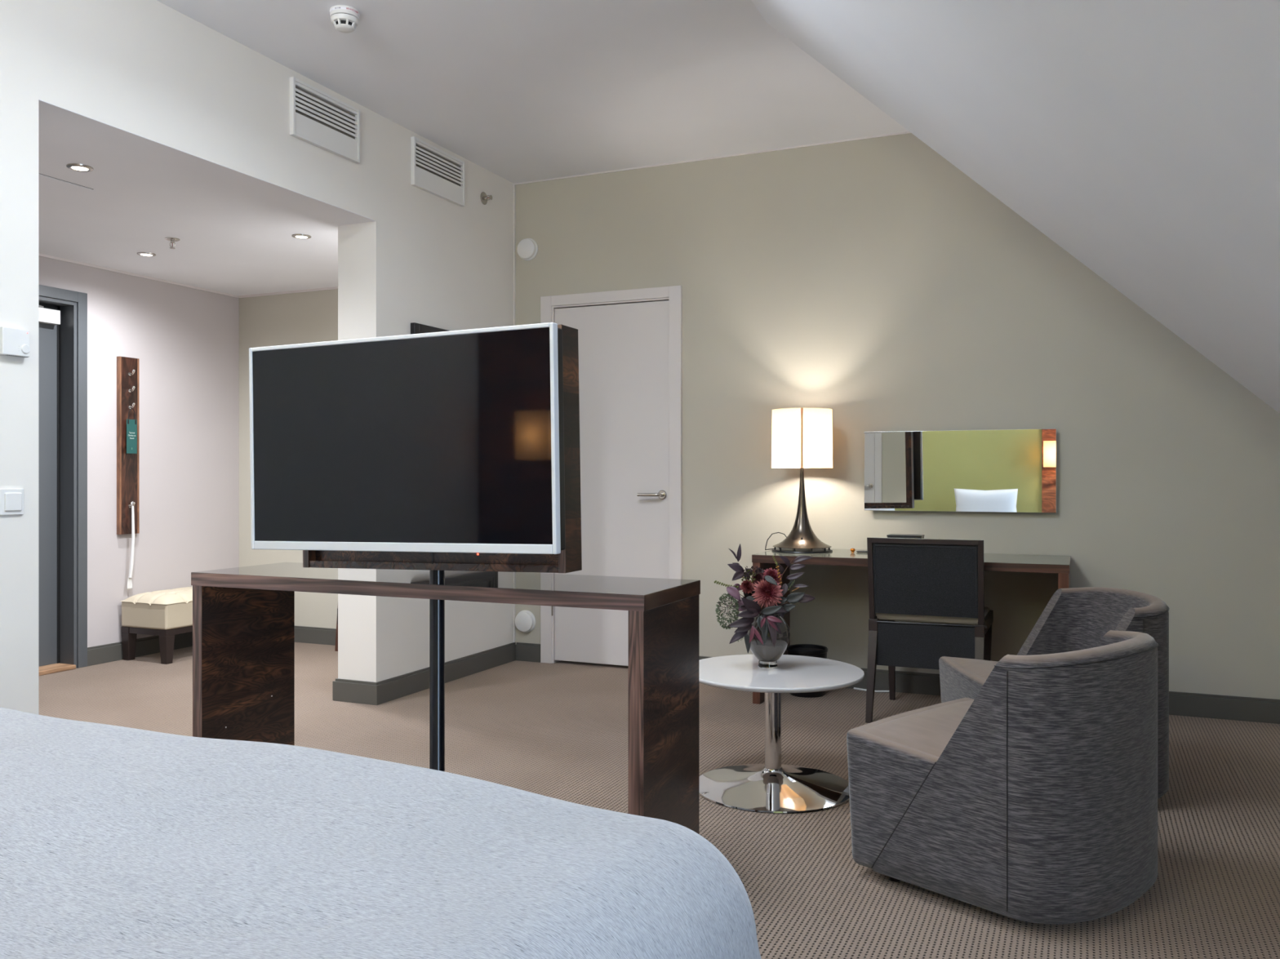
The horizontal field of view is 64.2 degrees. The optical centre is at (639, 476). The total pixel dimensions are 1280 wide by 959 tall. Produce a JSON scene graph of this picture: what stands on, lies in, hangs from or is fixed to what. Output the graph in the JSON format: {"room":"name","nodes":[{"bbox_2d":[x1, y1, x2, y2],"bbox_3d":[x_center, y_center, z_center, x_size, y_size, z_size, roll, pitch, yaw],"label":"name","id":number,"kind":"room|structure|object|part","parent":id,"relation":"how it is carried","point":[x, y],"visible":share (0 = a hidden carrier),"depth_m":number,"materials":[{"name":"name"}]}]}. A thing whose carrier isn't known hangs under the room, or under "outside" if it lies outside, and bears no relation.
{"room":"hotel room","nodes":[
{"label":"hotel room","id":0,"kind":"room"},
{"bbox_2d":[38,256,239,647],"bbox_3d":[-3.693,-0.090,4.991,0.160,2.380,4.400,0,0,24],"label":"wall","id":1,"kind":"structure","parent":0,"point":[185,340],"depth_m":6.39,"materials":[{"name":"white paint"}]},
{"bbox_2d":[38,284,87,675],"bbox_3d":[-3.477,0.022,5.437,0.180,2.155,1.069,0,0,24],"label":"door","id":2,"kind":"structure","parent":1,"relation":"in","point":[62,313],"depth_m":5.84,"materials":[{"name":"grey wood"}]},
{"bbox_2d":[116,356,139,534],"bbox_3d":[-3.066,-0.182,6.143,0.071,1.063,0.136,0,0,24],"label":"coat rack","id":3,"kind":"object","parent":1,"relation":"attached to","point":[127,368],"visible":0.99,"depth_m":6.13,"materials":[{"name":"brown wood"}]},
{"bbox_2d":[127,502,134,589],"bbox_3d":[-3.057,0.417,6.135,0.040,0.526,0.028,0,0,-16],"label":"shoehorn","id":4,"kind":"object","parent":3,"relation":"hanging from","point":[132,548],"visible":1,"depth_m":6.13,"materials":[{"name":"white plastic"}]},
{"bbox_3d":[-3.067,0.645,6.133,0.006,0.070,0.037,0,0,24],"label":"blade","id":5,"kind":"part","parent":4,"relation":"part of","materials":[{"name":"white plastic"}]},
{"bbox_2d":[126,408,137,453],"bbox_3d":[-3.055,-0.274,6.136,0.006,0.278,0.072,0,0,24],"label":"hanger","id":6,"kind":"object","parent":3,"relation":"hanging from","point":[131,424],"visible":1,"depth_m":6.14,"materials":[{"name":"teal paper"}]},
{"bbox_2d":[38,253,239,297],"bbox_3d":[-3.615,-1.223,4.957,0.012,0.014,4.400,0,0,24],"label":"trim","id":7,"kind":"structure","parent":1,"relation":"attached to","point":[39,254],"depth_m":6.19,"materials":[{"name":"white paint"}]},
{"bbox_2d":[87,631,192,666],"bbox_3d":[-2.967,1.047,6.436,0.018,0.106,1.171,0,0,24],"label":"baseboard","id":8,"kind":"structure","parent":1,"relation":"attached to","point":[98,655],"depth_m":6.20,"materials":[{"name":"grey"}]},
{"bbox_2d":[38,99,376,295],"bbox_3d":[-2.737,-1.279,4.520,2.370,0.102,4.500,0,0,24],"label":"ceiling","id":9,"kind":"structure","parent":0,"point":[234,228],"depth_m":4.86,"materials":[{"name":"white paint"}]},
{"bbox_2d":[38,173,92,198],"bbox_3d":[-2.740,-1.228,4.218,0.600,0.004,0.600,0,0,24],"label":"ceiling panel","id":10,"kind":"object","parent":9,"relation":"attached to","point":[48,186],"depth_m":4.34,"materials":[{"name":"white paint"}]},
{"bbox_2d":[38,173,93,189],"bbox_3d":[-2.740,-1.230,4.218,0.606,0.001,0.606,0,0,24],"label":"trim","id":11,"kind":"structure","parent":9,"relation":"attached to","point":[38,173],"depth_m":4.25,"materials":[{"name":"grey paint"}]},
{"bbox_2d":[66,163,93,171],"bbox_3d":[-2.229,-1.226,4.063,0.096,0.008,0.096,0,0,24],"label":"recessed light","id":12,"kind":"object","parent":9,"relation":"in","point":[75,166],"visible":1,"depth_m":4.05,"materials":[{"name":"silver metal"}]},
{"bbox_2d":[137,252,155,257],"bbox_3d":[-2.732,-1.226,5.650,0.096,0.008,0.096,0,0,24],"label":"recessed light","id":13,"kind":"object","parent":9,"relation":"in","point":[143,254],"visible":1,"depth_m":5.63,"materials":[{"name":"silver metal"}]},
{"bbox_2d":[164,237,180,248],"bbox_3d":[-2.424,-1.206,5.292,0.072,0.049,0.072,0,0,0],"label":"sprinkler head","id":14,"kind":"object","parent":9,"relation":"attached to","point":[172,240],"visible":1,"depth_m":5.29},
{"bbox_3d":[-2.424,-1.206,5.292,0.028,0.049,0.028,0,0,27],"label":"frame","id":15,"kind":"part","parent":14,"relation":"part of","materials":[{"name":"silver metal"}]},
{"bbox_2d":[291,233,311,239],"bbox_3d":[-1.734,-1.226,5.228,0.096,0.008,0.096,0,0,24],"label":"recessed light","id":16,"kind":"object","parent":9,"relation":"in","point":[300,236],"visible":1,"depth_m":5.21,"materials":[{"name":"silver metal"}]},
{"bbox_2d":[0,0,514,715],"bbox_3d":[-2.040,-0.335,3.442,0.230,2.870,5.920,0,0,24],"label":"wall","id":17,"kind":"structure","parent":0,"point":[149,69],"depth_m":4.04,"materials":[{"name":"white paint"}]},
{"bbox_2d":[0,488,23,515],"bbox_3d":[-1.994,0.082,3.241,0.014,0.084,0.082,0,0,24],"label":"light switch","id":18,"kind":"object","parent":17,"relation":"attached to","point":[11,500],"visible":1,"depth_m":3.24,"materials":[{"name":"white plastic"}]},
{"bbox_2d":[0,326,30,357],"bbox_3d":[-1.986,-0.425,3.240,0.030,0.089,0.091,0,0,24],"label":"thermostat","id":19,"kind":"object","parent":17,"relation":"attached to","point":[15,342],"visible":1,"depth_m":3.23,"materials":[{"name":"white plastic"}]},
{"bbox_2d":[289,76,359,163],"bbox_3d":[-1.407,-1.589,4.578,0.022,0.248,0.440,0,0,24],"label":"air vent","id":20,"kind":"object","parent":17,"relation":"in","point":[318,118],"visible":1,"depth_m":4.56,"materials":[{"name":"white plastic"}]},
{"bbox_3d":[-1.407,-1.523,4.578,0.014,0.088,0.412,0,0,24],"label":"plate","id":21,"kind":"part","parent":20,"relation":"part of","materials":[{"name":"white plastic"}]},
{"bbox_2d":[332,678,379,705],"bbox_3d":[-1.380,1.047,4.955,0.266,0.106,0.018,0,0,24],"label":"baseboard","id":22,"kind":"structure","parent":17,"relation":"attached to","point":[363,692],"depth_m":4.95,"materials":[{"name":"grey"}]},
{"bbox_2d":[410,322,450,334],"bbox_3d":[-0.990,-0.358,5.527,0.028,0.836,0.800,0,0,24],"label":"framed picture","id":23,"kind":"object","parent":17,"relation":"attached to","point":[415,328],"visible":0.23,"depth_m":5.21,"materials":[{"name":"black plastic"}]},
{"bbox_2d":[410,136,465,206],"bbox_3d":[-1.059,-1.597,5.377,0.022,0.244,0.460,0,0,24],"label":"air vent","id":24,"kind":"object","parent":17,"relation":"in","point":[433,171],"visible":1,"depth_m":5.36,"materials":[{"name":"white plastic"}]},
{"bbox_3d":[-1.059,-1.532,5.377,0.014,0.086,0.432,0,0,24],"label":"plate","id":25,"kind":"part","parent":24,"relation":"part of","materials":[{"name":"white plastic"}]},
{"bbox_2d":[377,642,516,704],"bbox_3d":[-1.003,1.047,5.510,0.018,0.106,1.300,0,0,24],"label":"baseboard","id":26,"kind":"structure","parent":17,"relation":"attached to","point":[402,686],"depth_m":5.47,"materials":[{"name":"grey"}]},
{"bbox_2d":[480,191,492,204],"bbox_3d":[-0.865,-1.578,5.788,0.049,0.072,0.072,0,0,24],"label":"sprinkler head","id":27,"kind":"object","parent":17,"relation":"attached to","point":[483,197],"visible":1,"depth_m":5.78},
{"bbox_3d":[-0.865,-1.578,5.788,0.049,0.030,0.028,0,0,24],"label":"frame","id":28,"kind":"part","parent":27,"relation":"part of","materials":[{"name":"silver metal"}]},
{"bbox_2d":[513,184,515,642],"bbox_3d":[-0.750,-0.373,6.102,0.008,2.734,0.012,0,0,24],"label":"trim","id":29,"kind":"structure","parent":17,"relation":"attached to","point":[514,185],"depth_m":6.10,"materials":[{"name":"white paint"}]},
{"bbox_2d":[156,0,908,183],"bbox_3d":[-0.703,-1.810,2.804,2.930,0.120,6.020,0,0,24],"label":"ceiling","id":30,"kind":"structure","parent":0,"point":[522,91],"depth_m":4.44,"materials":[{"name":"white paint"}]},
{"bbox_2d":[329,4,359,33],"bbox_3d":[-1.112,-1.715,3.845,0.110,0.070,0.110,0,0,24],"label":"smoke detector","id":31,"kind":"object","parent":30,"relation":"attached to","point":[345,19],"visible":1,"depth_m":3.81,"materials":[{"name":"white plastic"}]},
{"bbox_2d":[38,642,1279,958],"bbox_3d":[-0.950,1.140,3.076,7.000,0.080,6.320,0,0,24],"label":"floor","id":32,"kind":"structure","parent":0,"point":[559,730],"depth_m":3.69,"materials":[{"name":"carpet"}]},
{"bbox_2d":[120,586,192,664],"bbox_3d":[-2.749,0.898,6.429,0.379,0.404,0.908,0,0,24],"label":"bench","id":33,"kind":"object","parent":32,"relation":"on","point":[166,614],"visible":0.45,"depth_m":6.03,"materials":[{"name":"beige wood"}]},
{"bbox_3d":[-3.058,1.000,6.111,0.062,0.200,0.062,0,0,24],"label":"leg","id":34,"kind":"part","parent":33,"relation":"part of","materials":[{"name":"black wood"}]},
{"bbox_3d":[-2.749,0.820,6.429,0.371,0.160,0.900,0,0,24],"label":"panel","id":35,"kind":"part","parent":33,"relation":"part of","materials":[{"name":"beige leather"}]},
{"bbox_3d":[-2.776,1.000,5.988,0.062,0.200,0.062,0,0,24],"label":"leg","id":36,"kind":"part","parent":33,"relation":"part of","materials":[{"name":"black wood"}]},
{"bbox_2d":[334,607,337,651],"bbox_3d":[-1.833,0.757,6.452,0.118,0.685,0.185,0,0,24],"label":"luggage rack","id":37,"kind":"object","parent":32,"relation":"on","point":[336,634],"visible":0.06,"depth_m":6.40,"materials":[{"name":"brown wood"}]},
{"bbox_2d":[302,324,582,772],"bbox_3d":[-0.570,0.354,2.842,0.864,1.491,0.260,0,0,24],"label":"tv stand","id":38,"kind":"object","parent":32,"relation":"on","point":[570,559],"visible":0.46,"depth_m":2.76,"materials":[{"name":"black"}]},
{"bbox_2d":[248,322,565,555],"bbox_3d":[-0.620,-0.082,2.743,0.964,0.571,0.158,-1,0,23],"label":"television","id":39,"kind":"object","parent":38,"relation":"attached to","point":[452,441],"visible":1,"depth_m":2.65,"materials":[{"name":"white"}]},
{"bbox_3d":[-0.575,-0.063,2.831,0.812,0.602,0.015,-1,0,23],"label":"panel","id":40,"kind":"part","parent":38,"relation":"part of","materials":[{"name":"brown wood"}]},
{"bbox_2d":[191,562,700,834],"bbox_3d":[-0.611,0.700,3.056,1.534,0.801,0.410,0,0,24],"label":"console desk","id":41,"kind":"object","parent":32,"relation":"on","point":[243,618],"visible":0.77,"depth_m":2.92,"materials":[{"name":"black wood"}]},
{"bbox_3d":[-1.294,0.720,3.354,0.038,0.760,0.404,0,0,24],"label":"panel","id":42,"kind":"part","parent":41,"relation":"part of","materials":[{"name":"brown wood"}]},
{"bbox_3d":[0.070,0.720,2.760,0.042,0.760,0.404,0,0,24],"label":"panel","id":43,"kind":"part","parent":41,"relation":"part of","materials":[{"name":"brown wood"}]},
{"bbox_2d":[698,654,864,813],"bbox_3d":[0.469,0.891,3.599,0.631,0.417,0.631,0,0,24],"label":"coffee table","id":44,"kind":"object","parent":32,"relation":"on","point":[772,786],"visible":0.9,"depth_m":3.53,"materials":[{"name":"silver metal"}]},
{"bbox_2d":[746,613,790,668],"bbox_3d":[0.458,0.588,3.660,0.157,0.190,0.157,0,0,24],"label":"vase","id":45,"kind":"object","parent":44,"relation":"on","point":[767,655],"visible":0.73,"depth_m":3.61,"materials":[{"name":"clear glass"}]},
{"bbox_2d":[714,543,815,653],"bbox_3d":[0.446,0.433,3.617,0.358,0.382,0.129,0,0,-5],"label":"flower bouquet","id":46,"kind":"object","parent":45,"relation":"in","point":[766,592],"visible":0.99,"depth_m":3.61,"materials":[{"name":"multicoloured plant"}]},
{"bbox_2d":[786,644,827,697],"bbox_3d":[0.844,0.983,5.152,0.206,0.235,0.206,0,0,24],"label":"waste bin","id":47,"kind":"object","parent":32,"relation":"on","point":[803,650],"visible":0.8,"depth_m":5.09,"materials":[{"name":"black plastic"}]},
{"bbox_2d":[853,687,888,692],"bbox_3d":[1.184,1.094,5.205,0.194,0.010,0.040,0,0,24],"label":"cable","id":48,"kind":"object","parent":32,"relation":"on","point":[855,688],"visible":0.71,"depth_m":5.21,"materials":[{"name":"white plastic"}]},
{"bbox_2d":[751,548,1071,704],"bbox_3d":[1.298,0.740,4.899,1.415,0.720,0.546,0,0,24],"label":"writing desk","id":49,"kind":"object","parent":32,"relation":"on","point":[1061,565],"visible":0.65,"depth_m":4.79,"materials":[{"name":"brown wood"}]},
{"bbox_3d":[0.669,0.759,5.174,0.037,0.682,0.543,0,0,24],"label":"panel","id":50,"kind":"part","parent":49,"relation":"part of","materials":[{"name":"brown wood"}]},
{"bbox_2d":[764,408,832,553],"bbox_3d":[0.804,0.023,5.165,0.341,0.714,0.305,0,0,42],"label":"table lamp","id":51,"kind":"object","parent":49,"relation":"on","point":[802,438],"visible":1,"depth_m":5.04,"materials":[{"name":"white fabric"}]},
{"bbox_3d":[0.729,0.333,5.278,0.106,0.093,0.243,0,0,24],"label":"cord","id":52,"kind":"part","parent":51,"relation":"part of","materials":[{"name":"black plastic"}]},
{"bbox_3d":[0.818,-0.187,5.152,0.305,0.294,0.305,0,0,24],"label":"lamp shade","id":53,"kind":"part","parent":51,"relation":"part of","materials":[{"name":"fabric"}]},
{"bbox_2d":[886,533,924,538],"bbox_3d":[1.319,0.336,5.065,0.168,0.088,0.104,0,0,24],"label":"notebook","id":54,"kind":"object","parent":49,"relation":"on","point":[891,535],"visible":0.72,"depth_m":5.03,"materials":[{"name":"black paper"}]},
{"bbox_3d":[1.319,0.296,5.065,0.168,0.008,0.104,0,0,24],"label":"lid","id":55,"kind":"part","parent":54,"relation":"part of","materials":[{"name":"black plastic"}]},
{"bbox_3d":[1.925,0.759,4.627,0.042,0.682,0.543,0,0,24],"label":"panel","id":56,"kind":"part","parent":49,"relation":"part of","materials":[{"name":"brown wood"}]},
{"bbox_2d":[865,537,993,723],"bbox_3d":[1.346,0.688,4.699,0.509,0.824,0.549,0,0,24],"label":"desk chair","id":57,"kind":"object","parent":32,"relation":"on","point":[930,580],"visible":0.94,"depth_m":4.53,"materials":[{"name":"black wood"}]},
{"bbox_3d":[1.045,0.688,4.596,0.040,0.824,0.119,0,0,24],"label":"leg","id":58,"kind":"part","parent":57,"relation":"part of","materials":[{"name":"black wood"}]},
{"bbox_3d":[1.235,0.890,5.025,0.039,0.420,0.038,0,0,24],"label":"leg","id":59,"kind":"part","parent":57,"relation":"part of","materials":[{"name":"black wood"}]},
{"bbox_3d":[1.253,0.288,4.499,0.458,0.024,0.023,0,0,24],"label":"rail","id":60,"kind":"part","parent":57,"relation":"part of","materials":[{"name":"black wood"}]},
{"bbox_3d":[1.262,0.460,4.521,0.454,0.320,0.051,0,0,24],"label":"backrest","id":61,"kind":"part","parent":57,"relation":"part of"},
{"bbox_3d":[1.270,0.757,4.538,0.430,0.196,0.028,0,0,24],"label":"panel","id":62,"kind":"part","parent":57,"relation":"part of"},
{"bbox_2d":[875,607,989,625],"bbox_3d":[1.363,0.638,4.752,0.470,0.033,0.418,0,0,24],"label":"cushion","id":63,"kind":"object","parent":57,"relation":"on","point":[880,616],"depth_m":4.57,"materials":[{"name":"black fabric"}]},
{"bbox_3d":[1.465,0.688,4.413,0.040,0.824,0.119,0,0,24],"label":"leg","id":64,"kind":"part","parent":57,"relation":"part of","materials":[{"name":"black wood"}]},
{"bbox_3d":[1.650,0.890,4.844,0.039,0.420,0.038,0,0,24],"label":"leg","id":65,"kind":"part","parent":57,"relation":"part of","materials":[{"name":"black wood"}]},
{"bbox_3d":[1.578,0.666,4.660,0.030,0.057,0.435,0,0,24],"label":"rail","id":66,"kind":"part","parent":57,"relation":"part of","materials":[{"name":"black wood"}]},
{"bbox_2d":[846,630,1158,924],"bbox_3d":[1.019,0.758,2.796,0.654,0.684,0.679,0,0,-42],"label":"armchair","id":67,"kind":"object","parent":32,"relation":"on","point":[1033,798],"visible":1,"depth_m":2.49,"materials":[{"name":"fabric"}]},
{"bbox_3d":[1.012,0.884,2.804,0.642,0.369,0.659,0,0,-42],"label":"seat","id":68,"kind":"part","parent":67,"relation":"part of","materials":[{"name":"fabric"}]},
{"bbox_2d":[865,700,973,757],"bbox_3d":[0.983,0.727,2.836,0.618,0.070,0.520,0,0,-42],"label":"seat cushion","id":69,"kind":"object","parent":67,"relation":"on","point":[927,731],"depth_m":2.79,"materials":[{"name":"fabric"}]},
{"bbox_2d":[938,586,1169,799],"bbox_3d":[1.488,0.758,3.665,0.679,0.684,0.654,0,0,0],"label":"armchair","id":70,"kind":"object","parent":32,"relation":"on","point":[1073,619],"visible":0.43,"depth_m":3.77,"materials":[{"name":"fabric"}]},
{"bbox_3d":[1.478,0.884,3.665,0.659,0.369,0.642,0,0,0],"label":"seat","id":71,"kind":"part","parent":70,"relation":"part of","materials":[{"name":"fabric"}]},
{"bbox_2d":[952,657,998,679],"bbox_3d":[1.435,0.727,3.665,0.520,0.070,0.618,0,0,0],"label":"seat cushion","id":72,"kind":"object","parent":70,"relation":"on","point":[976,669],"depth_m":3.72,"materials":[{"name":"fabric"}]},
{"bbox_3d":[1.538,0.743,3.665,0.575,0.654,0.650,0,0,0],"label":"backrest","id":73,"kind":"part","parent":70,"relation":"part of","materials":[{"name":"fabric"}]},
{"bbox_2d":[239,133,1279,699],"bbox_3d":[0.266,-0.335,5.742,6.900,2.870,0.140,0,0,24],"label":"wall","id":74,"kind":"structure","parent":0,"point":[874,282],"depth_m":5.22,"materials":[{"name":"beige paint"}]},
{"bbox_2d":[239,286,337,297],"bbox_3d":[-1.854,-1.223,6.583,1.940,0.014,0.012,0,0,24],"label":"trim","id":75,"kind":"structure","parent":74,"relation":"attached to","point":[334,287],"depth_m":6.79,"materials":[{"name":"white paint"}]},
{"bbox_2d":[294,626,336,645],"bbox_3d":[-1.855,1.047,6.580,1.904,0.106,0.018,0,0,24],"label":"baseboard","id":76,"kind":"structure","parent":74,"relation":"attached to","point":[324,636],"depth_m":6.69,"materials":[{"name":"grey"}]},
{"bbox_2d":[515,610,535,632],"bbox_3d":[-0.686,0.865,6.059,0.134,0.134,0.039,0,0,24],"label":"valve","id":77,"kind":"object","parent":74,"relation":"attached to","point":[525,620],"visible":1,"depth_m":6.04,"materials":[{"name":"white plastic"}]},
{"bbox_2d":[516,238,537,260],"bbox_3d":[-0.672,-1.347,6.053,0.134,0.134,0.039,0,0,24],"label":"valve","id":78,"kind":"object","parent":74,"relation":"attached to","point":[527,248],"visible":1,"depth_m":6.04,"materials":[{"name":"white plastic"}]},
{"bbox_2d":[515,642,540,662],"bbox_3d":[-0.660,1.047,6.060,0.171,0.106,0.018,0,0,24],"label":"baseboard","id":79,"kind":"structure","parent":74,"relation":"attached to","point":[530,652],"depth_m":6.05,"materials":[{"name":"grey"}]},
{"bbox_2d":[540,285,682,666],"bbox_3d":[-0.167,0.021,5.868,0.887,2.158,0.154,0,0,24],"label":"door","id":80,"kind":"structure","parent":74,"relation":"in","point":[630,341],"depth_m":5.82,"materials":[{"name":"white wood"}]},
{"bbox_3d":[0.066,0.105,5.716,0.154,0.051,0.062,0,0,24],"label":"handle","id":81,"kind":"part","parent":80,"relation":"part of","materials":[{"name":"silver metal"}]},
{"bbox_2d":[514,131,911,185],"bbox_3d":[0.379,-1.746,5.613,2.470,0.008,0.006,0,0,24],"label":"trim","id":82,"kind":"structure","parent":74,"relation":"attached to","point":[904,132],"depth_m":5.58,"materials":[{"name":"white paint"}]},
{"bbox_2d":[864,428,1056,513],"bbox_3d":[1.577,-0.025,5.075,0.914,0.404,0.034,0,0,24],"label":"wall mirror","id":83,"kind":"object","parent":74,"relation":"attached to","point":[990,470],"visible":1,"depth_m":5.05,"materials":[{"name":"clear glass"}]},
{"bbox_2d":[698,656,1279,724],"bbox_3d":[1.768,1.047,5.001,3.354,0.106,0.018,0,0,24],"label":"baseboard","id":84,"kind":"structure","parent":74,"relation":"attached to","point":[1180,704],"depth_m":4.66,"materials":[{"name":"grey"}]},
{"bbox_2d":[751,0,1279,413],"bbox_3d":[1.091,-0.656,2.284,2.426,2.247,2.560,0,0,24],"label":"ceiling","id":85,"kind":"structure","parent":0,"point":[1141,138],"depth_m":2.21,"materials":[{"name":"white paint"}]},
{"bbox_3d":[-1.195,0.850,1.066,2.038,0.500,2.080,0,0,24],"label":"bed","id":86,"kind":"object","parent":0,"visible":0},
{"bbox_2d":[0,707,761,958],"bbox_3d":[-1.166,0.821,1.107,2.268,0.709,2.219,0,0,24],"label":"bedspread","id":87,"kind":"object","parent":86,"relation":"on","point":[117,842],"visible":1,"depth_m":1.39,"materials":[{"name":"fabric"}]}
]}

